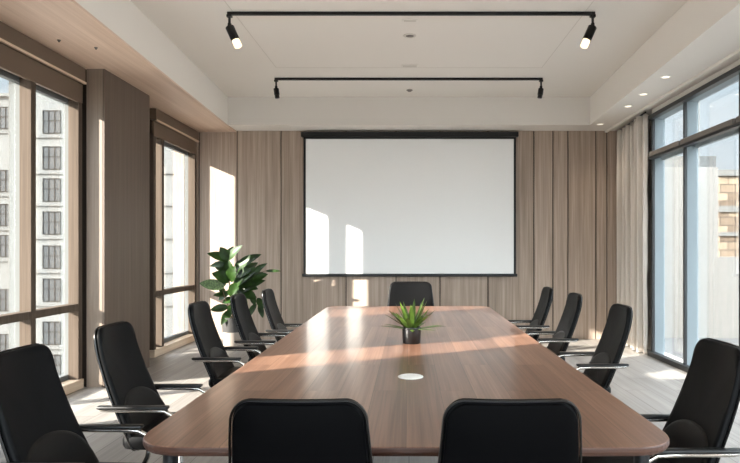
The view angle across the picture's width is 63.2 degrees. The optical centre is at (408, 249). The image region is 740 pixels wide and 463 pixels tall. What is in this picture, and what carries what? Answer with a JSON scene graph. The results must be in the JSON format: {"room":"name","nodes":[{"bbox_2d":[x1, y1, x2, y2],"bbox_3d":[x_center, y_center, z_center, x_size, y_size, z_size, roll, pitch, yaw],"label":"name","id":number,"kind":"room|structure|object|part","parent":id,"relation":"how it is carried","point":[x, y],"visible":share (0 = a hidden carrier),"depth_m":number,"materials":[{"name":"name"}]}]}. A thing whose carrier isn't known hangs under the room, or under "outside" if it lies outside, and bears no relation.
{"room":"office","nodes":[
{"label":"office","id":0,"kind":"room"},
{"bbox_2d":[78,69,149,386],"bbox_3d":[-3.292,-0.233,6.640,0.385,3.265,1.060,0,0,0],"label":"wall column","id":1,"kind":"structure","parent":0,"point":[115,113],"depth_m":6.32,"materials":[{"name":"brown wood"}]},
{"bbox_3d":[-3.203,-0.223,6.121,0.164,3.245,0.022,0,0,0],"label":"return panel","id":2,"kind":"part","parent":1,"relation":"part of","materials":[{"name":"brown wood"}]},
{"bbox_3d":[-3.110,-0.223,6.640,0.020,3.245,1.060,0,0,0],"label":"panel","id":3,"kind":"part","parent":1,"relation":"part of","materials":[{"name":"brown wood"}]},
{"bbox_2d":[0,0,236,131],"bbox_3d":[-2.949,-2.087,3.600,1.502,0.485,11.600,0,0,0],"label":"ceiling","id":4,"kind":"structure","parent":0,"point":[45,22],"depth_m":5.75,"materials":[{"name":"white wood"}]},
{"bbox_2d":[0,339,739,462],"bbox_3d":[-0.100,1.475,3.600,7.200,0.150,12.000,0,0,0],"label":"floor","id":5,"kind":"structure","parent":0,"point":[648,385],"depth_m":5.94,"materials":[{"name":"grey wood"}]},
{"bbox_2d":[0,343,150,462],"bbox_3d":[-1.253,0.896,2.400,0.689,1.006,0.569,0,0,0],"label":"office chair","id":6,"kind":"object","parent":5,"relation":"on","point":[39,424],"visible":0.99,"depth_m":2.42,"materials":[{"name":"black leather"}]},
{"bbox_3d":[-1.470,0.700,2.400,0.241,0.613,0.476,0,0,0],"label":"edge trim","id":7,"kind":"part","parent":6,"relation":"part of","materials":[{"name":"grey leather"}]},
{"bbox_3d":[-1.456,0.700,2.400,0.253,0.607,0.464,0,0,0],"label":"backrest","id":8,"kind":"part","parent":6,"relation":"part of","materials":[{"name":"black leather"}]},
{"bbox_2d":[26,430,98,462],"bbox_3d":[-1.393,0.859,2.400,0.140,0.249,0.446,0,0,0],"label":"lumbar cushion","id":9,"kind":"object","parent":6,"relation":"on","point":[44,446],"depth_m":2.43,"materials":[{"name":"black leather"}]},
{"bbox_3d":[-1.326,0.894,2.622,0.388,0.232,0.057,0,0,0],"label":"armrest","id":10,"kind":"part","parent":6,"relation":"part of","materials":[{"name":"silver metal"}]},
{"bbox_2d":[93,321,205,462],"bbox_3d":[-1.268,0.896,3.200,0.689,1.006,0.569,0,0,0],"label":"office chair","id":11,"kind":"object","parent":5,"relation":"on","point":[133,395],"visible":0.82,"depth_m":3.13,"materials":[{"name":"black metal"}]},
{"bbox_3d":[-1.485,0.700,3.200,0.241,0.613,0.476,0,0,0],"label":"edge trim","id":12,"kind":"part","parent":11,"relation":"part of","materials":[{"name":"grey"}]},
{"bbox_3d":[-1.471,0.700,3.200,0.253,0.607,0.464,0,0,0],"label":"backrest","id":13,"kind":"part","parent":11,"relation":"part of","materials":[{"name":"black leather"}]},
{"bbox_3d":[-1.341,0.894,2.978,0.388,0.232,0.057,0,0,0],"label":"armrest","id":14,"kind":"part","parent":11,"relation":"part of","materials":[{"name":"silver metal"}]},
{"bbox_2d":[124,386,167,436],"bbox_3d":[-1.408,0.859,3.200,0.140,0.249,0.446,0,0,0],"label":"lumbar cushion","id":15,"kind":"object","parent":11,"relation":"on","point":[133,395],"depth_m":3.18,"materials":[{"name":"black leather"}]},
{"bbox_3d":[-1.200,0.964,3.200,0.470,0.098,0.467,0,0,0],"label":"seat","id":16,"kind":"part","parent":11,"relation":"part of","materials":[{"name":"black leather"}]},
{"bbox_3d":[-1.341,0.894,3.422,0.388,0.232,0.057,0,0,0],"label":"armrest","id":17,"kind":"part","parent":11,"relation":"part of","materials":[{"name":"silver metal"}]},
{"bbox_2d":[188,301,260,387],"bbox_3d":[-1.283,0.896,4.530,0.689,1.006,0.569,0,0,0],"label":"office chair","id":18,"kind":"object","parent":5,"relation":"on","point":[218,365],"visible":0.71,"depth_m":4.46,"materials":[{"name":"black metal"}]},
{"bbox_3d":[-1.500,0.700,4.530,0.241,0.613,0.476,0,0,0],"label":"edge trim","id":19,"kind":"part","parent":18,"relation":"part of","materials":[{"name":"grey"}]},
{"bbox_3d":[-1.486,0.700,4.530,0.253,0.607,0.464,0,0,0],"label":"backrest","id":20,"kind":"part","parent":18,"relation":"part of","materials":[{"name":"black leather"}]},
{"bbox_3d":[-1.356,0.894,4.308,0.388,0.232,0.057,0,0,0],"label":"armrest","id":21,"kind":"part","parent":18,"relation":"part of","materials":[{"name":"silver metal"}]},
{"bbox_2d":[209,347,234,378],"bbox_3d":[-1.423,0.859,4.530,0.140,0.249,0.446,0,0,0],"label":"lumbar cushion","id":22,"kind":"object","parent":18,"relation":"on","point":[217,370],"depth_m":4.49,"materials":[{"name":"black fabric"}]},
{"bbox_3d":[-1.215,0.964,4.530,0.470,0.098,0.467,0,0,0],"label":"seat","id":23,"kind":"part","parent":18,"relation":"part of","materials":[{"name":"black leather"}]},
{"bbox_3d":[-1.356,0.894,4.752,0.388,0.232,0.057,0,0,0],"label":"armrest","id":24,"kind":"part","parent":18,"relation":"part of","materials":[{"name":"silver metal"}]},
{"bbox_2d":[222,316,237,332],"bbox_3d":[-2.585,1.087,8.800,0.320,0.214,0.320,0,0,0],"label":"pot","id":25,"kind":"object","parent":5,"relation":"on","point":[228,323],"depth_m":8.66,"materials":[{"name":"grey ceramic"}]},
{"bbox_2d":[199,245,278,345],"bbox_3d":[-2.456,0.665,8.789,1.170,1.470,0.342,0,0,0],"label":"fig","id":26,"kind":"object","parent":5,"relation":"on","point":[248,276],"visible":0.87,"depth_m":8.73,"materials":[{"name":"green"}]},
{"bbox_2d":[230,293,286,361],"bbox_3d":[-1.213,0.896,5.330,0.689,1.006,0.569,0,0,0],"label":"office chair","id":27,"kind":"object","parent":5,"relation":"on","point":[245,325],"visible":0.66,"depth_m":5.25,"materials":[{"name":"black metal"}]},
{"bbox_3d":[-1.430,0.700,5.330,0.241,0.613,0.476,0,0,0],"label":"edge trim","id":28,"kind":"part","parent":27,"relation":"part of","materials":[{"name":"grey plastic"}]},
{"bbox_3d":[-1.416,0.700,5.330,0.253,0.607,0.464,0,0,0],"label":"backrest","id":29,"kind":"part","parent":27,"relation":"part of","materials":[{"name":"black leather"}]},
{"bbox_3d":[-1.286,0.894,5.108,0.388,0.232,0.057,0,0,0],"label":"armrest","id":30,"kind":"part","parent":27,"relation":"part of","materials":[{"name":"silver metal"}]},
{"bbox_2d":[248,333,266,357],"bbox_3d":[-1.353,0.859,5.330,0.140,0.249,0.446,0,0,0],"label":"lumbar cushion","id":31,"kind":"object","parent":27,"relation":"on","point":[251,336],"depth_m":5.31,"materials":[{"name":"black fabric"}]},
{"bbox_3d":[-1.286,0.894,5.552,0.388,0.232,0.057,0,0,0],"label":"armrest","id":32,"kind":"part","parent":27,"relation":"part of","materials":[{"name":"silver metal"}]},
{"bbox_2d":[262,288,303,341],"bbox_3d":[-1.113,0.896,6.020,0.689,1.006,0.569,0,0,0],"label":"office chair","id":33,"kind":"object","parent":5,"relation":"on","point":[274,317],"visible":0.48,"depth_m":5.96,"materials":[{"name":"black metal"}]},
{"bbox_3d":[-1.330,0.700,6.020,0.241,0.613,0.476,0,0,0],"label":"edge trim","id":34,"kind":"part","parent":33,"relation":"part of","materials":[{"name":"grey plastic"}]},
{"bbox_3d":[-1.316,0.700,6.020,0.253,0.607,0.464,0,0,0],"label":"backrest","id":35,"kind":"part","parent":33,"relation":"part of","materials":[{"name":"black leather"}]},
{"bbox_2d":[277,323,288,339],"bbox_3d":[-1.253,0.859,6.020,0.140,0.249,0.446,0,0,0],"label":"lumbar cushion","id":36,"kind":"object","parent":33,"relation":"on","point":[280,326],"depth_m":6.04,"materials":[{"name":"black fabric"}]},
{"bbox_2d":[228,398,372,462],"bbox_3d":[-0.295,0.896,1.912,0.546,1.006,0.689,0,0,0],"label":"office chair","id":37,"kind":"object","parent":5,"relation":"on","point":[336,430],"visible":1,"depth_m":1.58,"materials":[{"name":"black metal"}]},
{"bbox_2d":[143,306,669,462],"bbox_3d":[-0.010,1.028,4.495,1.870,0.745,5.010,0,0,0],"label":"conference table","id":38,"kind":"object","parent":5,"relation":"on","point":[349,352],"visible":0.84,"depth_m":2.97,"materials":[{"name":"brown wood"}]},
{"bbox_3d":[-0.840,1.044,2.115,0.100,0.712,0.100,0,0,0],"label":"leg","id":39,"kind":"part","parent":38,"relation":"part of","materials":[{"name":"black metal"}]},
{"bbox_2d":[398,373,422,379],"bbox_3d":[0.008,0.652,3.100,0.132,0.006,0.132,0,0,0],"label":"cable grommet","id":40,"kind":"object","parent":38,"relation":"on","point":[410,376],"visible":1,"depth_m":3.08,"materials":[{"name":"white plastic"}]},
{"bbox_2d":[384,299,442,343],"bbox_3d":[-0.004,0.496,4.222,0.429,0.317,0.421,0,0,-28],"label":"potted succulent","id":41,"kind":"object","parent":38,"relation":"on","point":[411,329],"visible":1,"depth_m":4.17,"materials":[{"name":"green plant"}]},
{"bbox_2d":[402,326,420,343],"bbox_3d":[0.018,0.598,4.220,0.136,0.114,0.136,0,0,0],"label":"pot","id":42,"kind":"object","parent":41,"relation":"on","point":[409,337],"depth_m":4.17,"materials":[{"name":"black"}]},
{"bbox_3d":[0.820,1.044,2.115,0.100,0.712,0.100,0,0,0],"label":"leg","id":43,"kind":"part","parent":38,"relation":"part of","materials":[{"name":"black metal"}]},
{"bbox_2d":[387,281,433,305],"bbox_3d":[0.020,0.896,7.173,0.774,1.006,0.689,0,0,0],"label":"office chair","id":44,"kind":"object","parent":5,"relation":"on","point":[406,292],"visible":0.32,"depth_m":7.44,"materials":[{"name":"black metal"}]},
{"bbox_2d":[438,398,581,462],"bbox_3d":[0.275,0.896,1.912,0.546,1.006,0.689,0,0,0],"label":"office chair","id":45,"kind":"object","parent":5,"relation":"on","point":[473,430],"visible":1,"depth_m":1.58,"materials":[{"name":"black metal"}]},
{"bbox_2d":[508,286,552,340],"bbox_3d":[1.163,0.896,6.350,0.689,1.006,0.569,0,0,0],"label":"office chair","id":46,"kind":"object","parent":5,"relation":"on","point":[537,323],"visible":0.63,"depth_m":6.25,"materials":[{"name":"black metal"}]},
{"bbox_2d":[525,319,538,338],"bbox_3d":[1.303,0.859,6.350,0.140,0.249,0.446,0,0,0],"label":"lumbar cushion","id":47,"kind":"object","parent":46,"relation":"on","point":[534,322],"depth_m":6.28,"materials":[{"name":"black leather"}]},
{"bbox_3d":[1.236,0.894,6.128,0.388,0.232,0.057,0,0,0],"label":"armrest","id":48,"kind":"part","parent":46,"relation":"part of","materials":[{"name":"silver metal"}]},
{"bbox_3d":[1.366,0.700,6.350,0.253,0.607,0.464,0,0,0],"label":"backrest","id":49,"kind":"part","parent":46,"relation":"part of","materials":[{"name":"black leather"}]},
{"bbox_3d":[1.380,0.700,6.350,0.241,0.613,0.476,0,0,0],"label":"edge trim","id":50,"kind":"part","parent":46,"relation":"part of","materials":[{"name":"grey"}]},
{"bbox_2d":[527,292,582,360],"bbox_3d":[1.203,0.896,5.450,0.689,1.006,0.569,0,0,0],"label":"office chair","id":51,"kind":"object","parent":5,"relation":"on","point":[561,338],"visible":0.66,"depth_m":5.38,"materials":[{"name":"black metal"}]},
{"bbox_3d":[1.276,0.894,5.672,0.388,0.232,0.057,0,0,0],"label":"armrest","id":52,"kind":"part","parent":51,"relation":"part of","materials":[{"name":"silver metal"}]},
{"bbox_2d":[547,331,565,354],"bbox_3d":[1.343,0.859,5.450,0.140,0.249,0.446,0,0,0],"label":"lumbar cushion","id":53,"kind":"object","parent":51,"relation":"on","point":[555,346],"depth_m":5.42,"materials":[{"name":"black leather"}]},
{"bbox_3d":[1.276,0.894,5.228,0.388,0.232,0.057,0,0,0],"label":"armrest","id":54,"kind":"part","parent":51,"relation":"part of","materials":[{"name":"silver metal"}]},
{"bbox_3d":[1.406,0.700,5.450,0.253,0.607,0.464,0,0,0],"label":"backrest","id":55,"kind":"part","parent":51,"relation":"part of","materials":[{"name":"black leather"}]},
{"bbox_3d":[1.420,0.700,5.450,0.241,0.613,0.476,0,0,0],"label":"edge trim","id":56,"kind":"part","parent":51,"relation":"part of","materials":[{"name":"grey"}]},
{"bbox_2d":[558,303,632,392],"bbox_3d":[1.213,0.896,4.290,0.689,1.006,0.569,0,0,0],"label":"office chair","id":57,"kind":"object","parent":5,"relation":"on","point":[601,369],"visible":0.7,"depth_m":4.22,"materials":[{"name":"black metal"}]},
{"bbox_3d":[1.286,0.894,4.512,0.388,0.232,0.057,0,0,0],"label":"armrest","id":58,"kind":"part","parent":57,"relation":"part of","materials":[{"name":"silver metal"}]},
{"bbox_3d":[1.145,0.964,4.290,0.470,0.098,0.467,0,0,0],"label":"seat","id":59,"kind":"part","parent":57,"relation":"part of","materials":[{"name":"black leather"}]},
{"bbox_2d":[584,352,610,385],"bbox_3d":[1.353,0.859,4.290,0.140,0.249,0.446,0,0,0],"label":"lumbar cushion","id":60,"kind":"object","parent":57,"relation":"on","point":[602,377],"depth_m":4.26,"materials":[{"name":"black fabric"}]},
{"bbox_3d":[1.286,0.894,4.068,0.388,0.232,0.057,0,0,0],"label":"armrest","id":61,"kind":"part","parent":57,"relation":"part of","materials":[{"name":"silver metal"}]},
{"bbox_3d":[1.416,0.700,4.290,0.253,0.607,0.464,0,0,0],"label":"backrest","id":62,"kind":"part","parent":57,"relation":"part of","materials":[{"name":"black leather"}]},
{"bbox_3d":[1.430,0.700,4.290,0.241,0.613,0.476,0,0,0],"label":"edge trim","id":63,"kind":"part","parent":57,"relation":"part of","materials":[{"name":"grey"}]},
{"bbox_2d":[582,338,739,462],"bbox_3d":[1.023,0.896,2.560,0.689,1.006,0.569,0,0,0],"label":"office chair","id":64,"kind":"object","parent":5,"relation":"on","point":[698,426],"visible":0.91,"depth_m":2.53,"materials":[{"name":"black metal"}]},
{"bbox_3d":[0.955,0.964,2.560,0.470,0.098,0.467,0,0,0],"label":"seat","id":65,"kind":"part","parent":64,"relation":"part of","materials":[{"name":"black leather"}]},
{"bbox_3d":[1.096,0.894,2.782,0.388,0.232,0.057,0,0,0],"label":"armrest","id":66,"kind":"part","parent":64,"relation":"part of","materials":[{"name":"silver metal"}]},
{"bbox_2d":[663,419,708,462],"bbox_3d":[1.163,0.859,2.560,0.140,0.249,0.446,0,0,0],"label":"lumbar cushion","id":67,"kind":"object","parent":64,"relation":"on","point":[682,433],"depth_m":2.56,"materials":[{"name":"black leather"}]},
{"bbox_3d":[1.096,0.894,2.338,0.388,0.232,0.057,0,0,0],"label":"armrest","id":68,"kind":"part","parent":64,"relation":"part of","materials":[{"name":"silver metal"}]},
{"bbox_3d":[1.226,0.700,2.560,0.253,0.607,0.464,0,0,0],"label":"backrest","id":69,"kind":"part","parent":64,"relation":"part of","materials":[{"name":"black leather"}]},
{"bbox_3d":[1.240,0.700,2.560,0.241,0.613,0.476,0,0,0],"label":"edge trim","id":70,"kind":"part","parent":64,"relation":"part of","materials":[{"name":"grey"}]},
{"bbox_2d":[195,131,616,338],"bbox_3d":[-0.100,-0.282,9.510,7.200,3.365,0.220,0,0,0],"label":"wall","id":71,"kind":"structure","parent":0,"point":[250,184],"depth_m":9.40,"materials":[{"name":"brown wood"}]},
{"bbox_2d":[301,132,518,276],"bbox_3d":[0.012,-0.710,9.350,3.380,2.250,0.090,0,0,0],"label":"projection screen","id":72,"kind":"object","parent":71,"relation":"attached to","point":[377,204],"visible":1,"depth_m":9.35,"materials":[{"name":"white fabric"}]},
{"bbox_2d":[131,0,686,96],"bbox_3d":[0.000,-2.380,3.600,6.000,0.200,12.000,0,0,0],"label":"ceiling","id":73,"kind":"structure","parent":0,"point":[298,46],"depth_m":6.66,"materials":[{"name":"white paint"}]},
{"bbox_2d":[274,78,543,98],"bbox_3d":[-0.005,-2.144,7.950,3.580,0.272,0.072,0,0,0],"label":"track light","id":74,"kind":"object","parent":73,"relation":"attached to","point":[276,89],"visible":1,"depth_m":7.93,"materials":[{"name":"black metal"}]},
{"bbox_2d":[224,0,593,66],"bbox_3d":[0.000,-2.280,2.652,3.608,0.002,9.704,0,0,0],"label":"joint","id":75,"kind":"object","parent":73,"relation":"attached to","point":[224,0],"visible":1,"depth_m":6.32,"materials":[{"name":"beige"}]},
{"bbox_2d":[403,33,415,37],"bbox_3d":[0.008,-2.275,6.380,0.140,0.008,0.139,0,0,0],"label":"recessed light","id":76,"kind":"object","parent":73,"relation":"in","point":[408,35],"visible":1,"depth_m":6.37,"materials":[{"name":"beige"}]},
{"bbox_2d":[402,19,417,21],"bbox_3d":[0.010,-2.275,5.950,0.150,0.009,0.070,0,0,0],"label":"ceiling vent","id":77,"kind":"object","parent":73,"relation":"in","point":[403,20],"visible":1,"depth_m":5.94,"materials":[{"name":"white paint"}]},
{"bbox_2d":[402,65,417,66],"bbox_3d":[0.010,-2.275,7.420,0.200,0.009,0.090,0,0,0],"label":"ceiling vent","id":78,"kind":"object","parent":73,"relation":"in","point":[402,65],"visible":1,"depth_m":7.41,"materials":[{"name":"white paint"}]},
{"bbox_2d":[226,12,596,48],"bbox_3d":[0.020,-2.106,5.750,3.553,0.348,0.084,0,0,0],"label":"track light","id":79,"kind":"object","parent":73,"relation":"attached to","point":[230,29],"visible":1,"depth_m":5.73,"materials":[{"name":"black metal"}]},
{"bbox_2d":[228,97,590,130],"bbox_3d":[0.000,-2.098,9.175,5.440,0.465,0.450,0,0,0],"label":"ceiling","id":80,"kind":"structure","parent":0,"point":[244,113],"depth_m":8.95,"materials":[{"name":"white paint"}]},
{"bbox_2d":[583,0,739,130],"bbox_3d":[2.874,-2.098,3.600,1.352,0.465,11.600,0,0,0],"label":"ceiling","id":81,"kind":"structure","parent":0,"point":[701,33],"depth_m":6.17,"materials":[{"name":"white paint"}]},
{"bbox_2d":[617,111,647,353],"bbox_3d":[3.186,-0.226,8.612,0.156,3.222,1.329,0,0,5],"label":"curtain","id":82,"kind":"object","parent":81,"relation":"hanging from","point":[632,139],"visible":0.94,"depth_m":8.31,"materials":[{"name":"beige fabric"}]},
{"bbox_2d":[660,75,670,78],"bbox_3d":[2.760,-1.861,6.450,0.112,0.008,0.112,0,0,0],"label":"recessed light","id":83,"kind":"object","parent":81,"relation":"in","point":[664,76],"visible":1,"depth_m":6.43,"materials":[{"name":"white plastic"}]},
{"bbox_2d":[605,49,739,132],"bbox_3d":[3.080,-1.855,3.590,0.040,0.040,11.580,0,0,0],"label":"trim","id":84,"kind":"structure","parent":81,"relation":"attached to","point":[737,52],"depth_m":6.78,"materials":[{"name":"white paint"}]},
{"bbox_2d":[647,59,739,349],"bbox_3d":[3.315,-0.233,3.610,0.170,3.265,11.620,0,0,0],"label":"wall","id":85,"kind":"structure","parent":0,"point":[736,63],"depth_m":8.40,"materials":[{"name":"white paint"}]},
{"bbox_2d":[648,65,739,371],"bbox_3d":[3.272,-0.190,2.888,0.215,3.180,10.175,0,0,0],"label":"window","id":86,"kind":"structure","parent":85,"relation":"in","point":[694,156],"depth_m":7.01,"materials":[{"name":"clear glass"}]},
{"bbox_3d":[3.363,-1.515,7.490,0.006,0.430,0.876,0,0,0],"label":"pane","id":87,"kind":"part","parent":86,"relation":"part of","materials":[{"name":"clear glass"}]},
{"bbox_3d":[3.363,0.074,7.490,0.006,2.529,0.876,0,0,0],"label":"pane","id":88,"kind":"part","parent":86,"relation":"part of","materials":[{"name":"clear glass"}]},
{"bbox_3d":[3.363,-1.515,6.435,0.006,0.430,1.146,0,0,0],"label":"pane","id":89,"kind":"part","parent":86,"relation":"part of","materials":[{"name":"clear glass"}]},
{"bbox_3d":[3.363,0.074,6.435,0.006,2.529,1.146,0,0,0],"label":"pane","id":90,"kind":"part","parent":86,"relation":"part of","materials":[{"name":"clear glass"}]},
{"bbox_3d":[-3.447,-0.233,8.285,0.125,3.265,2.230,0,0,0],"label":"wall","id":91,"kind":"structure","parent":0,"visible":0},
{"bbox_2d":[150,120,195,357],"bbox_3d":[-3.435,-0.233,8.575,0.270,3.265,1.570,0,0,0],"label":"window","id":92,"kind":"structure","parent":91,"relation":"in","point":[172,168],"depth_m":8.72,"materials":[{"name":"clear glass"}]},
{"bbox_3d":[-3.435,1.351,8.575,0.270,0.098,1.570,0,0,0],"label":"sill","id":93,"kind":"part","parent":92,"relation":"part of","materials":[{"name":"beige wood"}]},
{"bbox_2d":[150,108,198,154],"bbox_3d":[-3.325,-1.663,8.575,0.107,0.355,1.570,0,0,0],"label":"roller blind","id":94,"kind":"object","parent":92,"relation":"attached to","point":[172,131],"visible":0.94,"depth_m":8.40,"materials":[{"name":"brown fabric"}]},
{"bbox_3d":[-3.286,-1.690,8.575,0.028,0.020,1.570,0,0,0],"label":"pale rail","id":95,"kind":"part","parent":94,"relation":"part of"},
{"bbox_3d":[-3.463,-0.460,8.707,0.006,2.018,1.183,0,0,0],"label":"pane","id":96,"kind":"part","parent":92,"relation":"part of","materials":[{"name":"clear glass"}]},
{"bbox_3d":[-3.463,0.925,8.707,0.006,0.648,1.183,0,0,0],"label":"pane","id":97,"kind":"part","parent":92,"relation":"part of","materials":[{"name":"clear glass"}]},
{"bbox_3d":[-3.470,-0.110,8.575,0.099,2.820,1.548,0,0,0],"label":"frame","id":98,"kind":"part","parent":92,"relation":"part of","materials":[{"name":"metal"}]},
{"bbox_3d":[-3.360,-0.233,3.380,0.520,3.265,1.800,0,0,0],"label":"wall pier","id":99,"kind":"object","parent":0,"visible":0},
{"bbox_2d":[0,68,83,394],"bbox_3d":[-3.435,-0.233,5.190,0.270,3.265,1.800,0,0,0],"label":"window","id":100,"kind":"structure","parent":99,"relation":"attached to","point":[41,128],"depth_m":5.67,"materials":[{"name":"clear glass"}]},
{"bbox_3d":[-3.463,-0.460,4.812,0.006,2.018,0.923,0,0,0],"label":"pane","id":101,"kind":"part","parent":100,"relation":"part of","materials":[{"name":"clear glass"}]},
{"bbox_3d":[-3.463,0.925,4.812,0.006,0.648,0.923,0,0,0],"label":"pane","id":102,"kind":"part","parent":100,"relation":"part of","materials":[{"name":"clear glass"}]},
{"bbox_2d":[0,21,86,102],"bbox_3d":[-3.325,-1.663,5.190,0.107,0.355,1.800,0,0,0],"label":"roller blind","id":103,"kind":"object","parent":100,"relation":"attached to","point":[22,56],"visible":1,"depth_m":5.36,"materials":[{"name":"brown fabric"}]},
{"bbox_3d":[-3.286,-1.690,5.190,0.028,0.020,1.800,0,0,0],"label":"pale rail","id":104,"kind":"part","parent":103,"relation":"part of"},
{"bbox_3d":[-3.463,-0.460,5.678,0.006,2.018,0.703,0,0,0],"label":"pane","id":105,"kind":"part","parent":100,"relation":"part of","materials":[{"name":"clear glass"}]},
{"bbox_3d":[-3.463,0.925,5.678,0.006,0.648,0.703,0,0,0],"label":"pane","id":106,"kind":"part","parent":100,"relation":"part of","materials":[{"name":"clear glass"}]},
{"bbox_3d":[-3.435,1.351,5.190,0.270,0.098,1.800,0,0,0],"label":"sill","id":107,"kind":"part","parent":100,"relation":"part of","materials":[{"name":"beige wood"}]}
]}

